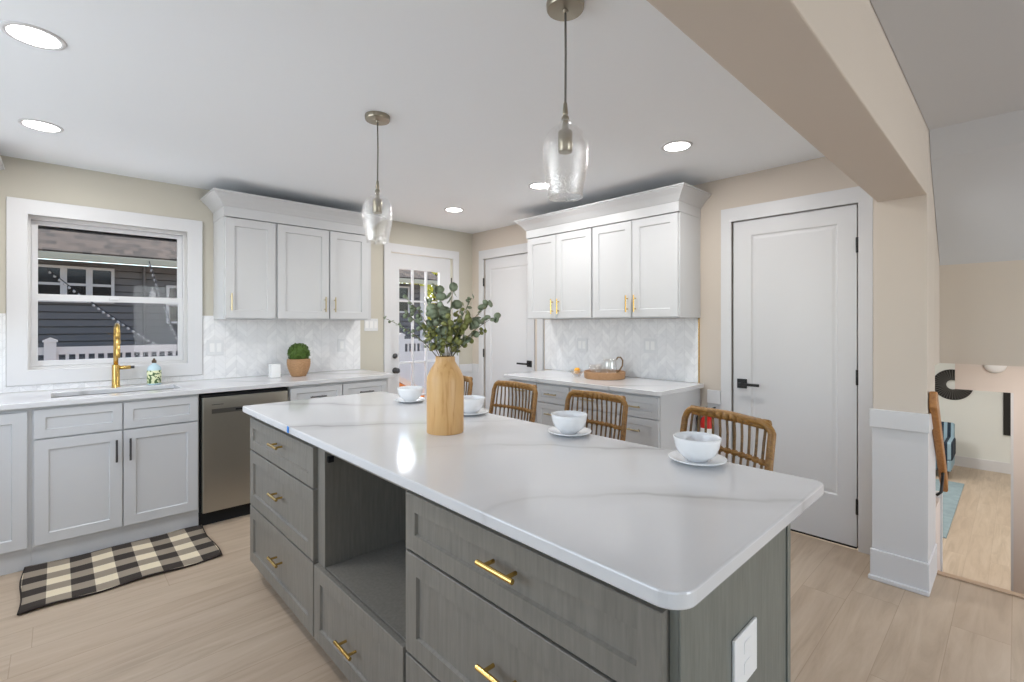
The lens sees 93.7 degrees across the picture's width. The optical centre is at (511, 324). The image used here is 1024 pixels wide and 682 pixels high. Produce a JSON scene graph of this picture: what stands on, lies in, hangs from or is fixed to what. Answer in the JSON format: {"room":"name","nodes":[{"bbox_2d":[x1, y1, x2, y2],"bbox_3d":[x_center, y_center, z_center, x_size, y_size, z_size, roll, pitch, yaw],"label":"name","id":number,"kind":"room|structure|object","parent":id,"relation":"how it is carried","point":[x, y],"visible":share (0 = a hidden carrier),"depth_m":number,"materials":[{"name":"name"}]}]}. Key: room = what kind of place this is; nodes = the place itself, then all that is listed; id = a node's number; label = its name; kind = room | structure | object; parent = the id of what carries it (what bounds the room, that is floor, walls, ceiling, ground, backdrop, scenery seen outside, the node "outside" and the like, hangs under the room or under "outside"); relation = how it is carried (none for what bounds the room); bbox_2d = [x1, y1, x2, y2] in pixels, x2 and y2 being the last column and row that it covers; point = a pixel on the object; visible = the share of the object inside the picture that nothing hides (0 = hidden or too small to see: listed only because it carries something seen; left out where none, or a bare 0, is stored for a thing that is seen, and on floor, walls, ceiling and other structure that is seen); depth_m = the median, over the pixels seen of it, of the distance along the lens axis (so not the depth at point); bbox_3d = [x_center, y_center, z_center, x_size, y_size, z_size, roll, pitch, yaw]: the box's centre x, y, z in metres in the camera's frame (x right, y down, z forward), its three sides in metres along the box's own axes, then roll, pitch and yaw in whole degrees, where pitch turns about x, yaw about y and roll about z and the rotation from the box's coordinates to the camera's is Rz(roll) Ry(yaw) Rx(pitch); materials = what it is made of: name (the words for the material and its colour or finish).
{"room":"kitchen","nodes":[
{"label":"kitchen","id":0,"kind":"room"},
{"bbox_2d":[0,155,471,393],"bbox_3d":[-2.160,0.380,3.935,4.820,3.100,0.140,0,0,-43],"label":"wall","id":1,"kind":"structure","parent":0,"point":[21,178],"depth_m":3.54,"materials":[{"name":"beige paint"}]},
{"bbox_2d":[6,196,201,386],"bbox_3d":[-2.767,-0.204,3.333,1.026,1.164,0.140,0,0,-43],"label":"window","id":2,"kind":"structure","parent":1,"relation":"in","point":[23,367],"depth_m":3.19,"materials":[{"name":"white paint"}]},
{"bbox_2d":[0,313,359,392],"bbox_3d":[-2.645,0.174,3.373,3.343,0.487,0.008,0,0,-43],"label":"backsplash","id":3,"kind":"structure","parent":1,"relation":"attached to","point":[250,345],"depth_m":3.90,"materials":[{"name":"white tile"}]},
{"bbox_2d":[207,340,223,354],"bbox_3d":[-2.288,0.175,3.699,0.115,0.118,0.008,0,0,-43],"label":"switch plate","id":4,"kind":"object","parent":1,"relation":"attached to","point":[214,347],"visible":1,"depth_m":3.70,"materials":[{"name":"white plastic"}]},
{"bbox_2d":[213,216,275,319],"bbox_3d":[-2.050,-0.414,3.691,0.356,0.744,0.363,0,0,-43],"label":"upper cabinet","id":5,"kind":"object","parent":1,"relation":"attached to","point":[244,250],"visible":1,"depth_m":3.58,"materials":[{"name":"white paint"}]},
{"bbox_2d":[267,224,370,319],"bbox_3d":[-1.631,-0.414,4.087,0.795,0.744,0.363,0,0,-43],"label":"upper cabinet","id":6,"kind":"object","parent":1,"relation":"attached to","point":[321,274],"visible":0.98,"depth_m":3.95,"materials":[{"name":"white paint"}]},
{"bbox_2d":[200,188,385,235],"bbox_3d":[-1.742,-0.871,3.944,1.326,0.167,0.419,0,0,-43],"label":"crown molding","id":7,"kind":"structure","parent":6,"relation":"attached to","point":[221,202],"depth_m":3.72,"materials":[{"name":"white paint"}]},
{"bbox_2d":[364,319,377,330],"bbox_3d":[-1.351,0.000,4.600,0.140,0.118,0.008,0,0,-43],"label":"switch plate","id":8,"kind":"object","parent":1,"relation":"attached to","point":[369,325],"visible":0.94,"depth_m":4.60,"materials":[{"name":"white plastic"}]},
{"bbox_2d":[384,242,458,399],"bbox_3d":[-0.928,0.262,5.006,0.908,2.138,0.104,0,0,-43],"label":"door","id":9,"kind":"structure","parent":1,"relation":"in","point":[393,262],"depth_m":4.85,"materials":[{"name":"white paint"}]},
{"bbox_2d":[0,0,824,233],"bbox_3d":[-0.905,-1.085,2.524,4.940,0.100,3.915,0,0,-43],"label":"ceiling","id":10,"kind":"structure","parent":0,"point":[268,98],"depth_m":2.23,"materials":[{"name":"paint"}]},
{"bbox_2d":[0,21,66,50],"bbox_3d":[-1.712,-1.032,1.718,0.174,0.004,0.174,0,0,-43],"label":"recessed light","id":11,"kind":"object","parent":10,"relation":"in","point":[32,35],"visible":1,"depth_m":1.71,"materials":[{"name":"white paint"}]},
{"bbox_2d":[6,25,60,47],"bbox_3d":[-1.712,-1.032,1.718,0.139,0.003,0.139,0,0,-43],"label":"diffuser","id":12,"kind":"object","parent":11,"relation":"attached to","point":[31,35],"depth_m":1.71,"materials":[{"name":"white plastic"}]},
{"bbox_2d":[17,118,63,132],"bbox_3d":[-2.445,-1.032,2.491,0.174,0.004,0.174,0,0,-43],"label":"recessed light","id":13,"kind":"object","parent":10,"relation":"in","point":[35,124],"visible":1,"depth_m":2.48,"materials":[{"name":"white paint"}]},
{"bbox_2d":[22,121,59,131],"bbox_3d":[-2.445,-1.032,2.491,0.139,0.003,0.139,0,0,-43],"label":"diffuser","id":14,"kind":"object","parent":13,"relation":"attached to","point":[44,126],"depth_m":2.49,"materials":[{"name":"white plastic"}]},
{"bbox_2d":[362,111,392,243],"bbox_3d":[-0.666,-0.721,2.377,0.149,0.626,0.149,0,0,-18],"label":"pendant light","id":15,"kind":"object","parent":10,"relation":"hanging from","point":[378,118],"visible":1,"depth_m":2.36,"materials":[{"name":"clear glass"}]},
{"bbox_2d":[373,180,381,213],"bbox_3d":[-0.666,-0.634,2.377,0.046,0.161,0.046,0,0,-43],"label":"socket","id":16,"kind":"object","parent":15,"relation":"attached to","point":[377,202],"depth_m":2.36,"materials":[{"name":"silver metal"}]},
{"bbox_2d":[542,0,588,201],"bbox_3d":[0.171,-0.721,1.541,0.149,0.626,0.149,0,0,-18],"label":"pendant light","id":17,"kind":"object","parent":10,"relation":"hanging from","point":[559,10],"visible":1,"depth_m":1.53,"materials":[{"name":"clear glass"}]},
{"bbox_2d":[558,102,572,154],"bbox_3d":[0.171,-0.634,1.541,0.046,0.161,0.046,0,0,-43],"label":"socket","id":18,"kind":"object","parent":17,"relation":"attached to","point":[565,135],"depth_m":1.53,"materials":[{"name":"silver metal"}]},
{"bbox_2d":[661,140,692,151],"bbox_3d":[0.955,-1.032,2.775,0.174,0.004,0.174,0,0,-43],"label":"recessed light","id":19,"kind":"object","parent":10,"relation":"in","point":[680,145],"visible":1,"depth_m":2.77,"materials":[{"name":"white paint"}]},
{"bbox_2d":[664,142,689,150],"bbox_3d":[0.955,-1.032,2.775,0.139,0.003,0.139,0,0,-43],"label":"diffuser","id":20,"kind":"object","parent":19,"relation":"attached to","point":[670,146],"depth_m":2.77,"materials":[{"name":"white plastic"}]},
{"bbox_2d":[0,514,1023,681],"bbox_3d":[0.545,1.380,0.906,4.820,0.100,8.260,0,0,-43],"label":"floor","id":21,"kind":"structure","parent":0,"point":[218,619],"depth_m":2.09,"materials":[{"name":"brown wood"}]},
{"bbox_2d":[0,408,31,575],"bbox_3d":[-3.038,0.890,2.586,0.649,0.882,0.588,0,0,-43],"label":"base cabinet","id":22,"kind":"object","parent":21,"relation":"on","point":[15,425],"visible":0.75,"depth_m":2.56,"materials":[{"name":"white paint"}]},
{"bbox_2d":[32,394,198,564],"bbox_3d":[-2.509,0.890,3.062,0.773,0.882,0.623,0,0,-43],"label":"base cabinet","id":23,"kind":"object","parent":21,"relation":"on","point":[112,473],"visible":0.95,"depth_m":2.83,"materials":[{"name":"white paint"}]},
{"bbox_2d":[0,369,394,410],"bbox_3d":[-2.422,0.433,3.154,3.345,0.030,0.616,0,0,-43],"label":"countertop","id":24,"kind":"structure","parent":23,"relation":"on","point":[32,399],"depth_m":3.20,"materials":[{"name":"white stone"}]},
{"bbox_2d":[111,323,134,387],"bbox_3d":[-2.585,0.202,3.193,0.122,0.431,0.178,0,0,-43],"label":"kitchen faucet","id":25,"kind":"object","parent":24,"relation":"on","point":[116,368],"visible":1,"depth_m":3.19,"materials":[{"name":"gold metal"}]},
{"bbox_2d":[147,358,161,384],"bbox_3d":[-2.510,0.327,3.363,0.084,0.182,0.084,0,0,-43],"label":"soap bottle","id":26,"kind":"object","parent":24,"relation":"on","point":[154,372],"visible":1,"depth_m":3.33,"materials":[{"name":"multicoloured"}]},
{"bbox_2d":[269,364,280,377],"bbox_3d":[-1.886,0.365,3.810,0.070,0.106,0.070,0,0,-43],"label":"candle","id":27,"kind":"object","parent":24,"relation":"on","point":[274,369],"visible":1,"depth_m":3.78,"materials":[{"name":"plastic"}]},
{"bbox_2d":[287,343,310,376],"bbox_3d":[-1.740,0.282,3.913,0.180,0.272,0.180,0,0,-43],"label":"potted plant","id":28,"kind":"object","parent":24,"relation":"on","point":[298,363],"visible":1,"depth_m":3.85,"materials":[{"name":"ceramic"}]},
{"bbox_2d":[17,525,222,614],"bbox_3d":[-2.151,1.321,2.672,0.836,0.016,0.586,0,0,-43],"label":"rug","id":29,"kind":"object","parent":21,"relation":"on","point":[48,583],"visible":1,"depth_m":2.61,"materials":[{"name":"black fabric"}]},
{"bbox_2d":[198,387,287,525],"bbox_3d":[-2.032,0.896,3.529,0.552,0.868,0.602,0,0,-43],"label":"dishwasher","id":30,"kind":"object","parent":21,"relation":"on","point":[224,428],"visible":0.65,"depth_m":3.23,"materials":[{"name":"silver metal"}]},
{"bbox_2d":[250,417,317,636],"bbox_3d":[-0.885,0.895,2.398,0.620,0.872,0.862,0,0,-43],"label":"base cabinet","id":31,"kind":"object","parent":21,"relation":"on","point":[283,466],"visible":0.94,"depth_m":2.15,"materials":[{"name":"grey wood"}]},
{"bbox_2d":[287,382,341,400],"bbox_3d":[-1.674,0.890,3.854,0.402,0.882,0.623,0,0,-43],"label":"base cabinet","id":32,"kind":"object","parent":21,"relation":"on","point":[301,392],"visible":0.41,"depth_m":3.64,"materials":[{"name":"white paint"}]},
{"bbox_2d":[314,447,407,681],"bbox_3d":[-0.353,0.895,1.837,0.620,0.872,0.680,0,0,-43],"label":"base cabinet","id":33,"kind":"object","parent":21,"relation":"on","point":[360,569],"visible":0.39,"depth_m":1.85,"materials":[{"name":"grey wood"}]},
{"bbox_2d":[326,539,405,641],"bbox_3d":[-0.322,0.951,1.834,0.541,0.018,0.594,0,0,-43],"label":"shelf","id":34,"kind":"object","parent":33,"relation":"attached to","point":[374,577],"depth_m":1.77,"materials":[{"name":"grey wood"}]},
{"bbox_2d":[243,392,823,609],"bbox_3d":[-0.285,0.443,1.919,0.816,0.030,2.458,0,0,-43],"label":"countertop","id":35,"kind":"structure","parent":33,"relation":"on","point":[665,532],"depth_m":1.25,"materials":[{"name":"white stone"}]},
{"bbox_2d":[394,397,425,402],"bbox_3d":[-0.567,0.420,2.672,0.174,0.016,0.174,0,0,-43],"label":"saucer","id":36,"kind":"object","parent":35,"relation":"on","point":[399,399],"visible":0.68,"depth_m":2.65,"materials":[{"name":"white ceramic"}]},
{"bbox_2d":[397,386,422,400],"bbox_3d":[-0.567,0.385,2.672,0.141,0.074,0.141,0,0,-43],"label":"bowl","id":37,"kind":"object","parent":36,"relation":"on","point":[407,393],"visible":0.99,"depth_m":2.63,"materials":[{"name":"white ceramic"}]},
{"bbox_2d":[427,356,463,435],"bbox_3d":[-0.268,0.277,1.924,0.148,0.302,0.148,0,0,-43],"label":"wooden vase","id":38,"kind":"object","parent":35,"relation":"on","point":[445,380],"visible":0.94,"depth_m":1.86,"materials":[{"name":"brown wood"}]},
{"bbox_2d":[403,294,438,340],"bbox_3d":[-0.360,0.023,1.945,0.181,0.296,0.043,0,0,15],"label":"branch","id":39,"kind":"object","parent":38,"relation":"in","point":[412,308],"visible":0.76,"depth_m":1.95,"materials":[{"name":"green plant"}]},
{"bbox_2d":[403,310,440,356],"bbox_3d":[-0.349,0.056,1.895,0.165,0.230,0.056,0,0,-21],"label":"branch","id":40,"kind":"object","parent":38,"relation":"in","point":[405,315],"visible":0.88,"depth_m":1.88,"materials":[{"name":"green plant"}]},
{"bbox_2d":[421,324,441,356],"bbox_3d":[-0.311,0.084,1.892,0.099,0.174,0.060,0,0,-43],"label":"branch","id":41,"kind":"object","parent":38,"relation":"in","point":[429,329],"visible":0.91,"depth_m":1.89,"materials":[{"name":"green plant"}]},
{"bbox_2d":[426,283,447,356],"bbox_3d":[-0.283,0.004,1.897,0.092,0.334,0.087,0,0,-43],"label":"branch","id":42,"kind":"object","parent":38,"relation":"in","point":[432,309],"visible":0.91,"depth_m":1.89,"materials":[{"name":"green plant"}]},
{"bbox_2d":[438,313,453,356],"bbox_3d":[-0.252,0.062,1.878,0.049,0.217,0.100,0,0,-36],"label":"branch","id":43,"kind":"object","parent":38,"relation":"in","point":[449,323],"visible":0.96,"depth_m":1.89,"materials":[{"name":"green plant"}]},
{"bbox_2d":[435,282,461,356],"bbox_3d":[-0.253,-0.001,1.927,0.085,0.342,0.098,0,0,-43],"label":"branch","id":44,"kind":"object","parent":38,"relation":"in","point":[456,304],"visible":0.65,"depth_m":1.92,"materials":[{"name":"green plant"}]},
{"bbox_2d":[445,310,471,355],"bbox_3d":[-0.208,0.056,1.898,0.121,0.229,0.060,0,0,21],"label":"branch","id":45,"kind":"object","parent":38,"relation":"in","point":[467,319],"visible":0.97,"depth_m":1.89,"materials":[{"name":"green plant"}]},
{"bbox_2d":[450,300,492,356],"bbox_3d":[-0.172,0.035,1.922,0.179,0.273,0.088,0,0,14],"label":"branch","id":46,"kind":"object","parent":38,"relation":"in","point":[486,303],"visible":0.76,"depth_m":1.92,"materials":[{"name":"green plant"}]},
{"bbox_2d":[452,313,500,356],"bbox_3d":[-0.155,0.061,1.903,0.220,0.220,0.058,0,0,16],"label":"branch","id":47,"kind":"object","parent":38,"relation":"in","point":[477,322],"visible":0.93,"depth_m":1.90,"materials":[{"name":"green plant"}]},
{"bbox_2d":[464,408,487,415],"bbox_3d":[-0.200,0.420,2.303,0.174,0.016,0.174,0,0,-43],"label":"saucer","id":48,"kind":"object","parent":35,"relation":"on","point":[482,410],"visible":0.43,"depth_m":2.26,"materials":[{"name":"white ceramic"}]},
{"bbox_2d":[464,395,484,413],"bbox_3d":[-0.200,0.385,2.303,0.141,0.074,0.141,0,0,-43],"label":"bowl","id":49,"kind":"object","parent":48,"relation":"on","point":[473,404],"visible":0.73,"depth_m":2.26,"materials":[{"name":"white ceramic"}]},
{"bbox_2d":[547,426,591,436],"bbox_3d":[0.224,0.420,1.879,0.174,0.016,0.174,0,0,-43],"label":"saucer","id":50,"kind":"object","parent":35,"relation":"on","point":[553,430],"visible":0.64,"depth_m":1.86,"materials":[{"name":"white ceramic"}]},
{"bbox_2d":[551,410,586,433],"bbox_3d":[0.224,0.385,1.879,0.141,0.074,0.141,0,0,-43],"label":"bowl","id":51,"kind":"object","parent":50,"relation":"on","point":[566,422],"visible":1,"depth_m":1.83,"materials":[{"name":"white ceramic"}]},
{"bbox_2d":[668,450,726,465],"bbox_3d":[0.578,0.420,1.497,0.174,0.016,0.174,0,0,-43],"label":"saucer","id":52,"kind":"object","parent":35,"relation":"on","point":[675,455],"visible":0.65,"depth_m":1.48,"materials":[{"name":"white ceramic"}]},
{"bbox_2d":[673,431,721,462],"bbox_3d":[0.578,0.385,1.497,0.141,0.074,0.141,0,0,-43],"label":"bowl","id":53,"kind":"object","parent":52,"relation":"on","point":[698,447],"visible":1,"depth_m":1.46,"materials":[{"name":"white ceramic"}]},
{"bbox_2d":[342,378,387,395],"bbox_3d":[-1.380,0.890,4.133,0.406,0.882,0.623,0,0,-43],"label":"base cabinet","id":54,"kind":"object","parent":21,"relation":"on","point":[372,385],"visible":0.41,"depth_m":3.92,"materials":[{"name":"white paint"}]},
{"bbox_2d":[489,380,537,421],"bbox_3d":[-0.145,0.844,2.862,0.502,0.974,0.444,0,0,-43],"label":"rattan stool","id":55,"kind":"object","parent":21,"relation":"on","point":[513,384],"visible":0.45,"depth_m":3.02,"materials":[{"name":"wicker"}]},
{"bbox_2d":[509,379,537,422],"bbox_3d":[0.280,0.895,4.218,0.623,0.872,0.337,0,0,-43],"label":"base cabinet","id":56,"kind":"object","parent":21,"relation":"on","point":[522,381],"visible":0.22,"depth_m":4.04,"materials":[{"name":"white paint"}]},
{"bbox_2d":[537,382,570,425],"bbox_3d":[0.517,0.895,3.969,0.623,0.872,0.349,0,0,-43],"label":"base cabinet","id":57,"kind":"object","parent":21,"relation":"on","point":[551,398],"visible":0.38,"depth_m":3.80,"materials":[{"name":"white paint"}]},
{"bbox_2d":[570,386,612,437],"bbox_3d":[0.768,0.895,3.704,0.623,0.872,0.379,0,0,-43],"label":"base cabinet","id":58,"kind":"object","parent":21,"relation":"on","point":[572,387],"visible":0.2,"depth_m":3.49,"materials":[{"name":"white paint"}]},
{"bbox_2d":[504,370,703,395],"bbox_3d":[0.661,0.443,3.816,0.630,0.030,1.485,0,0,-43],"label":"countertop","id":59,"kind":"structure","parent":58,"relation":"on","point":[645,386],"depth_m":3.56,"materials":[{"name":"white stone"}]},
{"bbox_2d":[584,369,625,379],"bbox_3d":[0.745,0.399,3.857,0.333,0.057,0.333,0,0,-43],"label":"rattan tray","id":60,"kind":"object","parent":59,"relation":"on","point":[609,374],"visible":0.95,"depth_m":3.73,"materials":[{"name":"wicker"}]},
{"bbox_2d":[564,389,627,440],"bbox_3d":[0.286,0.844,2.407,0.502,0.974,0.444,0,0,-43],"label":"rattan stool","id":61,"kind":"object","parent":21,"relation":"on","point":[596,395],"visible":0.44,"depth_m":2.52,"materials":[{"name":"wicker"}]},
{"bbox_2d":[406,490,790,681],"bbox_3d":[0.175,0.895,1.283,0.625,0.872,0.844,0,0,-43],"label":"base cabinet","id":62,"kind":"object","parent":21,"relation":"on","point":[483,604],"depth_m":1.06,"materials":[{"name":"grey wood"}]},
{"bbox_2d":[732,617,756,681],"bbox_3d":[0.483,0.683,0.992,0.117,0.110,0.008,0,0,-43],"label":"outlet plate","id":63,"kind":"object","parent":62,"relation":"attached to","point":[744,645],"visible":1,"depth_m":0.99,"materials":[{"name":"white plastic"}]},
{"bbox_2d":[612,389,699,450],"bbox_3d":[1.026,0.895,3.432,0.623,0.872,0.369,0,0,-43],"label":"base cabinet","id":64,"kind":"object","parent":21,"relation":"on","point":[653,421],"visible":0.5,"depth_m":3.22,"materials":[{"name":"white paint"}]},
{"bbox_2d":[680,405,775,470],"bbox_3d":[0.687,0.844,1.894,0.502,0.974,0.501,0,0,-26],"label":"rattan stool","id":65,"kind":"object","parent":21,"relation":"on","point":[734,417],"visible":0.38,"depth_m":1.93,"materials":[{"name":"wicker"}]},
{"bbox_2d":[472,157,858,457],"bbox_3d":[0.882,0.080,4.141,0.120,2.500,3.746,0,0,-43],"label":"wall","id":66,"kind":"structure","parent":0,"point":[819,175],"depth_m":3.44,"materials":[{"name":"beige paint"}]},
{"bbox_2d":[472,372,478,394],"bbox_3d":[-0.406,0.930,5.407,0.008,0.800,0.122,0,0,-43],"label":"trim","id":67,"kind":"structure","parent":66,"relation":"attached to","point":[475,375],"depth_m":5.41,"materials":[{"name":"white paint"}]},
{"bbox_2d":[479,243,543,416],"bbox_3d":[-0.027,0.256,5.006,0.100,2.151,0.972,0,0,-43],"label":"door","id":68,"kind":"structure","parent":66,"relation":"in","point":[509,342],"depth_m":5.07,"materials":[{"name":"white paint"}]},
{"bbox_2d":[528,228,603,318],"bbox_3d":[0.492,-0.416,4.198,0.363,0.728,0.728,0,0,-43],"label":"upper cabinet","id":69,"kind":"object","parent":66,"relation":"attached to","point":[560,266],"visible":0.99,"depth_m":4.07,"materials":[{"name":"white paint"}]},
{"bbox_2d":[545,318,697,382],"bbox_3d":[0.847,0.189,4.084,0.008,0.476,1.531,0,0,-43],"label":"backsplash","id":70,"kind":"structure","parent":66,"relation":"attached to","point":[676,357],"depth_m":3.95,"materials":[{"name":"white tile"}]},
{"bbox_2d":[593,212,699,318],"bbox_3d":[0.998,-0.416,3.665,0.363,0.728,0.739,0,0,-43],"label":"upper cabinet","id":71,"kind":"object","parent":66,"relation":"attached to","point":[649,267],"visible":1,"depth_m":3.49,"materials":[{"name":"white paint"}]},
{"bbox_2d":[514,182,710,238],"bbox_3d":[0.729,-0.863,3.912,0.414,0.163,1.632,0,0,-43],"label":"crown molding","id":72,"kind":"structure","parent":71,"relation":"attached to","point":[683,197],"depth_m":3.60,"materials":[{"name":"white paint"}]},
{"bbox_2d":[644,338,656,352],"bbox_3d":[1.097,0.165,3.808,0.008,0.118,0.115,0,0,-43],"label":"outlet plate","id":73,"kind":"object","parent":66,"relation":"attached to","point":[650,344],"visible":1,"depth_m":3.80,"materials":[{"name":"white plastic"}]},
{"bbox_2d":[696,407,715,433],"bbox_3d":[1.393,0.773,3.412,0.125,0.395,0.108,0,0,-12],"label":"fire extinguisher","id":74,"kind":"object","parent":66,"relation":"attached to","point":[709,419],"visible":0.24,"depth_m":3.38,"materials":[{"name":"red metal"}]},
{"bbox_2d":[707,389,720,403],"bbox_3d":[1.450,0.517,3.440,0.020,0.097,0.097,0,0,-43],"label":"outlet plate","id":75,"kind":"structure","parent":66,"relation":"attached to","point":[713,396],"depth_m":3.43,"materials":[{"name":"white paint"}]},
{"bbox_2d":[721,186,872,554],"bbox_3d":[1.790,0.259,3.090,0.100,2.144,0.872,0,0,-43],"label":"door","id":76,"kind":"structure","parent":66,"relation":"in","point":[803,281],"depth_m":3.02,"materials":[{"name":"white paint"}]},
{"bbox_2d":[647,0,926,201],"bbox_3d":[0.391,-0.888,0.931,4.390,0.493,0.200,0,0,-43],"label":"beam","id":77,"kind":"structure","parent":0,"point":[830,69],"depth_m":1.33,"materials":[{"name":"beige paint"}]},
{"bbox_2d":[792,465,1010,590],"bbox_3d":[5.145,2.580,5.734,8.500,0.100,6.700,0,0,-43],"label":"floor","id":78,"kind":"structure","parent":0,"point":[977,544],"depth_m":5.87,"materials":[{"name":"brown wood"}]},
{"bbox_2d":[936,421,955,476],"bbox_3d":[7.208,2.113,8.323,0.755,0.835,0.700,0,0,-43],"label":"armchair","id":79,"kind":"object","parent":78,"relation":"on","point":[948,428],"visible":0.34,"depth_m":8.04,"materials":[{"name":"blue fabric"}]},
{"bbox_2d":[936,479,963,537],"bbox_3d":[5.778,2.524,7.029,2.800,0.011,1.090,0,0,-43],"label":"rug","id":80,"kind":"object","parent":78,"relation":"on","point":[951,498],"visible":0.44,"depth_m":6.83,"materials":[{"name":"fabric"}]},
{"bbox_2d":[873,126,934,413],"bbox_3d":[2.090,0.098,2.554,0.310,2.465,0.218,0,0,-43],"label":"wall pillar","id":81,"kind":"structure","parent":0,"point":[904,228],"depth_m":2.45,"materials":[{"name":"beige paint"}]},
{"bbox_2d":[870,544,936,591],"bbox_3d":[2.082,1.253,2.547,0.328,0.155,0.237,0,0,-43],"label":"baseboard","id":82,"kind":"structure","parent":81,"relation":"attached to","point":[904,570],"depth_m":2.43,"materials":[{"name":"white paint"}]},
{"bbox_2d":[929,391,947,495],"bbox_3d":[2.265,0.641,2.548,0.544,0.621,0.040,0,0,-43],"label":"handrail","id":83,"kind":"object","parent":81,"relation":"attached to","point":[934,409],"visible":0.99,"depth_m":2.50,"materials":[{"name":"brown wood"}]},
{"bbox_2d":[935,214,939,570],"bbox_3d":[2.336,0.730,2.717,0.270,3.600,0.115,0,0,-43],"label":"wall","id":84,"kind":"structure","parent":0,"point":[937,261],"depth_m":2.66,"materials":[{"name":"beige paint"}]},
{"bbox_2d":[869,408,932,433],"bbox_3d":[2.080,0.487,2.546,0.332,0.093,0.240,0,0,-43],"label":"trim","id":85,"kind":"structure","parent":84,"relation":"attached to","point":[890,419],"depth_m":2.43,"materials":[{"name":"white paint"}]},
{"bbox_2d":[868,571,936,596],"bbox_3d":[2.074,1.319,2.545,0.342,0.022,0.245,0,0,-43],"label":"baseboard","id":86,"kind":"structure","parent":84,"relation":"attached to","point":[870,576],"depth_m":2.43,"materials":[{"name":"white paint"}]},
{"bbox_2d":[872,427,935,562],"bbox_3d":[2.087,0.930,2.552,0.314,0.800,0.224,0,0,-43],"label":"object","id":87,"kind":"structure","parent":84,"relation":"attached to","point":[903,462],"depth_m":2.44,"materials":[{"name":"white paint"}]},
{"bbox_2d":[936,491,942,571],"bbox_3d":[2.447,1.750,2.817,0.030,1.560,0.122,0,0,-43],"label":"trim","id":88,"kind":"structure","parent":84,"relation":"attached to","point":[940,496],"depth_m":2.77,"materials":[{"name":"white paint"}]},
{"bbox_2d":[937,570,1023,598],"bbox_3d":[2.625,1.326,2.202,0.042,0.008,1.010,0,0,-43],"label":"trim","id":89,"kind":"structure","parent":84,"relation":"attached to","point":[980,584],"depth_m":2.44,"materials":[{"name":"brown wood"}]},
{"bbox_2d":[870,0,1023,129],"bbox_3d":[2.067,-1.047,-0.481,5.120,0.145,4.153,0,0,-43],"label":"ceiling","id":90,"kind":"structure","parent":0,"point":[961,61],"depth_m":1.72,"materials":[{"name":"paint"}]},
{"bbox_2d":[935,363,1010,462],"bbox_3d":[8.128,1.310,8.562,0.120,2.440,6.700,0,0,-43],"label":"wall","id":91,"kind":"structure","parent":0,"point":[977,418],"depth_m":8.42,"materials":[{"name":"white paint"}]},
{"bbox_2d":[935,369,972,399],"bbox_3d":[7.937,1.080,8.642,0.036,0.550,0.550,0,0,-43],"label":"wall decor","id":92,"kind":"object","parent":91,"relation":"attached to","point":[942,377],"depth_m":8.68,"materials":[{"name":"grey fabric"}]},
{"bbox_2d":[954,455,1010,473],"bbox_3d":[8.078,2.440,8.513,0.020,0.180,6.460,0,0,-43],"label":"baseboard","id":93,"kind":"structure","parent":91,"relation":"attached to","point":[995,466],"depth_m":8.35,"materials":[{"name":"white paint"}]},
{"bbox_2d":[1003,392,1010,435],"bbox_3d":[8.414,1.515,8.150,0.029,0.730,0.090,0,0,-43],"label":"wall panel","id":94,"kind":"object","parent":91,"relation":"attached to","point":[1006,396],"visible":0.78,"depth_m":8.14,"materials":[{"name":"black metal"}]},
{"bbox_2d":[929,109,1023,264],"bbox_3d":[2.619,-0.704,2.279,0.600,0.732,1.160,0,0,-43],"label":"wall","id":95,"kind":"structure","parent":0,"point":[977,166],"depth_m":2.41,"materials":[{"name":"paint"}]},
{"bbox_2d":[940,260,1023,366],"bbox_3d":[2.789,-0.060,2.440,0.112,0.555,1.160,0,0,-43],"label":"wall header","id":96,"kind":"structure","parent":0,"point":[982,304],"depth_m":2.60,"materials":[{"name":"beige paint"}]},
{"bbox_2d":[955,364,1023,593],"bbox_3d":[4.510,1.310,2.625,0.100,2.440,3.062,0,0,-43],"label":"wall","id":97,"kind":"structure","parent":0,"point":[967,376],"depth_m":3.47,"materials":[{"name":"paint"}]},
{"bbox_2d":[1011,393,1012,590],"bbox_3d":[3.626,1.513,3.477,0.010,2.035,0.014,0,0,-43],"label":"trim","id":98,"kind":"structure","parent":97,"relation":"attached to","point":[1011,393],"depth_m":3.47,"materials":[{"name":"white paint"}]},
{"bbox_3d":[-2.531,-1.230,4.311,5.400,0.080,0.905,0,0,-43],"label":"trim","id":99,"kind":"structure","parent":0,"visible":0},
{"bbox_2d":[38,225,176,241],"bbox_3d":[-3.027,-0.934,3.672,3.000,0.509,0.050,0,0,-43],"label":"trim","id":100,"kind":"structure","parent":99,"relation":"attached to","point":[39,226],"depth_m":3.61,"materials":[{"name":"wood"}]},
{"label":"outside","id":101,"kind":"structure","parent":0,"visible":0},
{"bbox_3d":[-10.820,2.030,16.401,50.000,0.100,29.850,0,0,-43],"label":"ground","id":102,"kind":"structure","parent":101,"visible":0},
{"bbox_2d":[38,229,437,360],"bbox_3d":[-8.312,-0.225,7.336,15.770,4.410,2.660,0,0,-43],"label":"house","id":103,"kind":"structure","parent":102,"relation":"on","point":[71,323],"depth_m":7.84,"materials":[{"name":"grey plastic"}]},
{"bbox_2d":[47,268,155,344],"bbox_3d":[-6.231,-0.282,7.270,1.791,1.163,0.038,0,0,5],"label":"string lights","id":104,"kind":"object","parent":103,"relation":"hanging from","point":[49,272],"visible":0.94,"depth_m":7.26,"materials":[{"name":"white plastic"}]},
{"bbox_2d":[38,333,437,388],"bbox_3d":[-3.810,1.075,8.641,11.500,1.810,0.150,0,0,-43],"label":"picket fence","id":105,"kind":"object","parent":102,"relation":"on","point":[50,351],"visible":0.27,"depth_m":7.20,"materials":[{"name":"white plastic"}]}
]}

